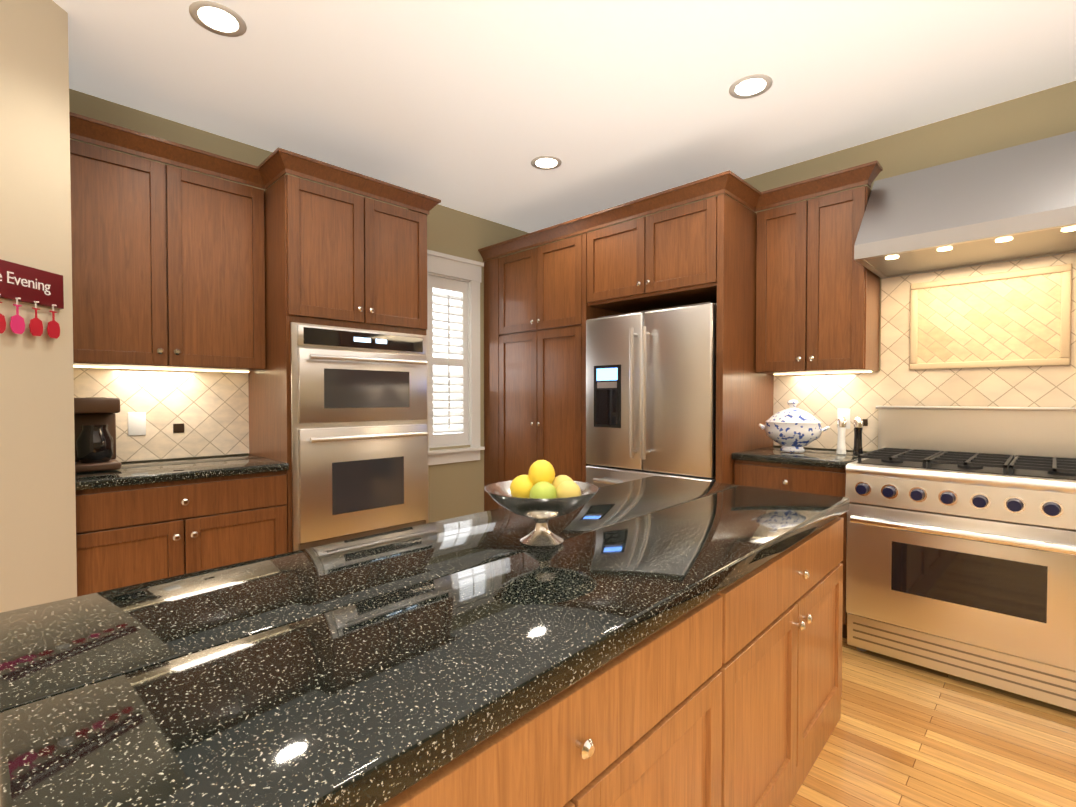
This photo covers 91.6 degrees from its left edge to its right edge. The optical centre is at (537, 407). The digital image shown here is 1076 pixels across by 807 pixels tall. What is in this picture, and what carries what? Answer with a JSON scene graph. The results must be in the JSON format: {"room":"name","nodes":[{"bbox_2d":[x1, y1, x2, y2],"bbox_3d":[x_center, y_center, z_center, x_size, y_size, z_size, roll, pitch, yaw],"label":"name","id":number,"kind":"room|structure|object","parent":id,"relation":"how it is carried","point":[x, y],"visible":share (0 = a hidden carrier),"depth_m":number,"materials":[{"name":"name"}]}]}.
{"room":"kitchen","nodes":[
{"label":"kitchen","id":0,"kind":"room"},
{"bbox_2d":[0,0,76,612],"bbox_3d":[-1.878,-0.115,-0.544,0.140,2.740,5.200,0,1,0],"label":"wall","id":1,"kind":"structure","parent":0,"point":[38,561],"depth_m":1.90,"materials":[{"name":"beige paint"}]},
{"bbox_2d":[0,259,63,338],"bbox_3d":[-1.808,-0.347,1.710,0.028,0.300,0.574,0,1,0],"label":"sign board","id":2,"kind":"object","parent":1,"relation":"attached to","point":[26,284],"visible":1,"depth_m":1.86,"materials":[{"name":"red wood"}]},
{"bbox_2d":[69,89,544,522],"bbox_3d":[-1.233,-0.191,3.683,0.120,2.740,3.590,1,1,45],"label":"wall","id":3,"kind":"structure","parent":0,"point":[456,489],"depth_m":4.08,"materials":[{"name":"beige paint"}]},
{"bbox_2d":[73,367,248,461],"bbox_3d":[-2.041,0.037,2.777,0.008,0.483,0.920,1,1,45],"label":"wall tile","id":4,"kind":"structure","parent":3,"relation":"attached to","point":[209,410],"depth_m":2.84,"materials":[{"name":"beige tile"}]},
{"bbox_2d":[128,412,145,435],"bbox_3d":[-2.087,0.087,2.721,0.006,0.120,0.075,1,1,45],"label":"electrical outlet","id":5,"kind":"object","parent":4,"relation":"attached to","point":[136,423],"visible":1,"depth_m":2.72,"materials":[{"name":"white plastic"}]},
{"bbox_2d":[173,423,183,432],"bbox_3d":[-1.959,0.114,2.852,0.005,0.050,0.050,1,1,45],"label":"outlet","id":6,"kind":"object","parent":4,"relation":"attached to","point":[178,428],"visible":1,"depth_m":2.85,"materials":[{"name":"brown plastic"}]},
{"bbox_2d":[70,139,265,372],"bbox_3d":[-1.908,-0.688,2.646,0.354,0.988,0.898,1,1,45],"label":"upper cabinet","id":7,"kind":"object","parent":3,"relation":"attached to","point":[168,267],"visible":0.71,"depth_m":2.53,"materials":[{"name":"brown wood"}]},
{"bbox_2d":[426,250,484,464],"bbox_3d":[-0.729,-0.374,4.166,0.185,1.630,0.640,1,1,45],"label":"window","id":8,"kind":"structure","parent":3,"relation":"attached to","point":[453,310],"depth_m":4.21,"materials":[{"name":"white wood"}]},
{"bbox_2d":[53,0,1075,232],"bbox_3d":[0.258,-1.522,-0.171,7.900,0.060,7.450,1,1,45],"label":"ceiling","id":9,"kind":"structure","parent":0,"point":[474,107],"depth_m":2.46,"materials":[{"name":"white paint"}]},
{"bbox_2d":[189,0,246,36],"bbox_3d":[-1.261,-1.530,2.064,0.196,0.004,0.196,1,1,45],"label":"recessed light","id":10,"kind":"object","parent":9,"relation":"in","point":[218,18],"visible":1,"depth_m":2.06,"materials":[{"name":"white"}]},
{"bbox_2d":[531,156,561,169],"bbox_3d":[0.053,-1.552,3.325,0.196,0.004,0.196,1,1,45],"label":"recessed light","id":11,"kind":"object","parent":9,"relation":"in","point":[547,162],"visible":1,"depth_m":3.32,"materials":[{"name":"white"}]},
{"bbox_2d":[729,74,772,98],"bbox_3d":[1.020,-1.538,2.511,0.196,0.004,0.196,1,1,45],"label":"recessed light","id":12,"kind":"object","parent":9,"relation":"in","point":[750,86],"visible":1,"depth_m":2.51,"materials":[{"name":"white"}]},
{"bbox_2d":[545,81,1075,451],"bbox_3d":[2.740,-0.167,2.371,7.900,2.740,0.120,1,1,45],"label":"wall","id":13,"kind":"structure","parent":0,"point":[1044,114],"depth_m":2.79,"materials":[{"name":"beige paint"}]},
{"bbox_2d":[588,193,756,312],"bbox_3d":[0.928,-0.948,3.529,0.945,0.500,0.746,1,1,45],"label":"upper cabinet","id":14,"kind":"object","parent":13,"relation":"attached to","point":[702,251],"depth_m":3.16,"materials":[{"name":"brown wood"}]},
{"bbox_2d":[756,186,879,374],"bbox_3d":[1.644,-0.696,3.104,0.587,0.988,0.354,1,1,45],"label":"upper cabinet","id":15,"kind":"object","parent":13,"relation":"attached to","point":[817,298],"visible":0.98,"depth_m":2.97,"materials":[{"name":"brown wood"}]},
{"bbox_2d":[773,253,1075,450],"bbox_3d":[2.595,-0.048,2.426,2.920,1.500,0.008,1,1,45],"label":"wall tile","id":16,"kind":"structure","parent":13,"relation":"attached to","point":[895,380],"depth_m":2.93,"materials":[{"name":"beige tile"}]},
{"bbox_2d":[837,409,850,428],"bbox_3d":[1.846,0.069,3.157,0.070,0.120,0.006,1,1,45],"label":"electrical outlet","id":17,"kind":"object","parent":16,"relation":"attached to","point":[845,413],"visible":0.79,"depth_m":3.15,"materials":[{"name":"white plastic"}]},
{"bbox_2d":[862,419,867,425],"bbox_3d":[1.921,0.090,3.084,0.040,0.040,0.005,1,1,45],"label":"outlet","id":18,"kind":"object","parent":16,"relation":"attached to","point":[865,422],"visible":0.64,"depth_m":3.08,"materials":[{"name":"brown plastic"}]},
{"bbox_2d":[854,131,1075,278],"bbox_3d":[2.091,-0.979,2.483,0.894,0.500,0.589,1,1,45],"label":"range hood","id":19,"kind":"object","parent":13,"relation":"attached to","point":[1015,203],"visible":1,"depth_m":2.41,"materials":[{"name":"silver metal"}]},
{"bbox_2d":[909,264,1071,369],"bbox_3d":[2.299,-0.443,2.696,0.630,0.480,0.014,1,1,45],"label":"wall tile","id":20,"kind":"structure","parent":13,"relation":"attached to","point":[1019,318],"depth_m":2.67,"materials":[{"name":"beige tile"}]},
{"bbox_2d":[789,638,1075,806],"bbox_3d":[0.258,1.278,-0.120,7.900,0.060,7.450,1,1,45],"label":"floor","id":21,"kind":"structure","parent":0,"point":[906,734],"depth_m":1.87,"materials":[{"name":"brown wood"}]},
{"bbox_2d":[75,471,286,596],"bbox_3d":[-1.804,0.762,2.571,0.644,0.875,0.900,1,1,45],"label":"base cabinet","id":22,"kind":"object","parent":21,"relation":"on","point":[130,535],"visible":0.48,"depth_m":2.33,"materials":[{"name":"brown wood"}]},
{"bbox_2d":[75,454,288,490],"bbox_3d":[-1.811,0.304,2.558,0.641,0.039,0.913,1,1,45],"label":"countertop","id":23,"kind":"structure","parent":22,"relation":"on","point":[150,471],"depth_m":2.45,"materials":[{"name":"stone"}]},
{"bbox_2d":[74,397,120,472],"bbox_3d":[-2.059,0.120,2.424,0.240,0.332,0.170,1,1,45],"label":"coffee maker","id":24,"kind":"object","parent":23,"relation":"on","point":[95,431],"visible":0.83,"depth_m":2.36,"materials":[{"name":"brown plastic"}]},
{"bbox_2d":[248,175,426,552],"bbox_3d":[-1.190,-0.002,3.173,0.654,2.380,0.840,1,1,45],"label":"tall cabinet","id":25,"kind":"object","parent":21,"relation":"on","point":[336,257],"visible":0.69,"depth_m":2.85,"materials":[{"name":"brown wood"}]},
{"bbox_2d":[69,112,440,214],"bbox_3d":[-1.480,-1.232,2.835,0.684,0.090,1.813,1,1,45],"label":"crown molding","id":26,"kind":"structure","parent":25,"relation":"attached to","point":[273,167],"depth_m":2.66,"materials":[{"name":"brown wood"}]},
{"bbox_2d":[290,322,428,551],"bbox_3d":[-1.144,0.153,3.130,0.672,1.188,0.814,1,1,45],"label":"double oven","id":27,"kind":"object","parent":25,"relation":"in","point":[359,421],"visible":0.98,"depth_m":2.88,"materials":[{"name":"silver metal"}]},
{"bbox_2d":[484,257,503,510],"bbox_3d":[-0.102,-0.027,4.562,0.248,2.380,0.746,1,1,45],"label":"tall cabinet","id":28,"kind":"object","parent":21,"relation":"on","point":[494,268],"depth_m":4.29,"materials":[{"name":"brown wood"}]},
{"bbox_2d":[504,233,623,481],"bbox_3d":[0.266,-0.020,4.199,0.915,2.380,0.746,1,1,45],"label":"tall cabinet","id":29,"kind":"object","parent":21,"relation":"on","point":[543,304],"depth_m":3.88,"materials":[{"name":"brown wood"}]},
{"bbox_2d":[478,160,882,261],"bbox_3d":[1.478,-1.230,2.758,5.006,0.090,0.543,1,1,45],"label":"crown molding","id":30,"kind":"structure","parent":29,"relation":"attached to","point":[731,184],"depth_m":3.08,"materials":[{"name":"brown wood"}]},
{"bbox_2d":[380,574,755,806],"bbox_3d":[-0.164,0.824,1.070,0.697,0.806,1.179,1,1,45],"label":"base cabinet","id":31,"kind":"object","parent":21,"relation":"on","point":[730,696],"depth_m":0.97,"materials":[{"name":"brown wood"}]},
{"bbox_2d":[0,476,848,806],"bbox_3d":[0.115,0.386,1.479,0.909,0.053,2.311,1,1,45],"label":"countertop","id":32,"kind":"structure","parent":31,"relation":"on","point":[376,670],"depth_m":0.81,"materials":[{"name":"stone"}]},
{"bbox_2d":[484,460,598,547],"bbox_3d":[0.010,0.250,1.391,0.304,0.220,0.304,1,1,45],"label":"fruit bowl","id":33,"kind":"object","parent":32,"relation":"on","point":[540,494],"visible":1,"depth_m":1.34,"materials":[{"name":"silver metal"}]},
{"bbox_2d":[586,302,716,486],"bbox_3d":[0.889,0.282,3.511,0.920,1.800,0.808,1,1,45],"label":"refrigerator","id":34,"kind":"object","parent":21,"relation":"on","point":[650,393],"visible":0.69,"depth_m":3.20,"materials":[{"name":"silver metal"}]},
{"bbox_2d":[734,460,846,638],"bbox_3d":[1.542,0.746,3.027,0.587,0.890,0.644,1,1,45],"label":"base cabinet","id":35,"kind":"object","parent":21,"relation":"on","point":[814,480],"visible":0.1,"depth_m":2.76,"materials":[{"name":"brown wood"}]},
{"bbox_2d":[732,446,866,468],"bbox_3d":[1.541,0.281,3.017,0.591,0.039,0.635,1,1,45],"label":"countertop","id":36,"kind":"structure","parent":35,"relation":"on","point":[825,458],"depth_m":2.86,"materials":[{"name":"stone"}]},
{"bbox_2d":[759,399,829,452],"bbox_3d":[1.490,0.107,3.061,0.391,0.305,0.238,1,1,45],"label":"tureen","id":37,"kind":"object","parent":36,"relation":"on","point":[792,428],"visible":1,"depth_m":2.99,"materials":[{"name":"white ceramic"}]},
{"bbox_2d":[836,416,845,453],"bbox_3d":[1.703,0.157,2.936,0.050,0.210,0.049,1,1,45],"label":"shaker","id":38,"kind":"object","parent":36,"relation":"on","point":[841,430],"visible":1,"depth_m":2.92,"materials":[{"name":"white ceramic"}]},
{"bbox_2d":[853,417,862,454],"bbox_3d":[1.778,0.157,2.904,0.050,0.210,0.049,1,1,45],"label":"shaker","id":39,"kind":"object","parent":36,"relation":"on","point":[858,429],"visible":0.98,"depth_m":2.89,"materials":[{"name":"black wood"}]},
{"bbox_2d":[748,517,843,806],"bbox_3d":[0.565,0.810,1.810,0.697,0.806,1.163,1,1,45],"label":"base cabinet","id":40,"kind":"object","parent":21,"relation":"on","point":[799,591],"depth_m":1.61,"materials":[{"name":"brown wood"}]},
{"bbox_2d":[845,406,1075,710],"bbox_3d":[2.027,0.602,2.446,0.894,1.200,0.773,1,1,45],"label":"range","id":41,"kind":"object","parent":21,"relation":"on","point":[961,543],"visible":1,"depth_m":2.28,"materials":[{"name":"silver metal"}]}
]}

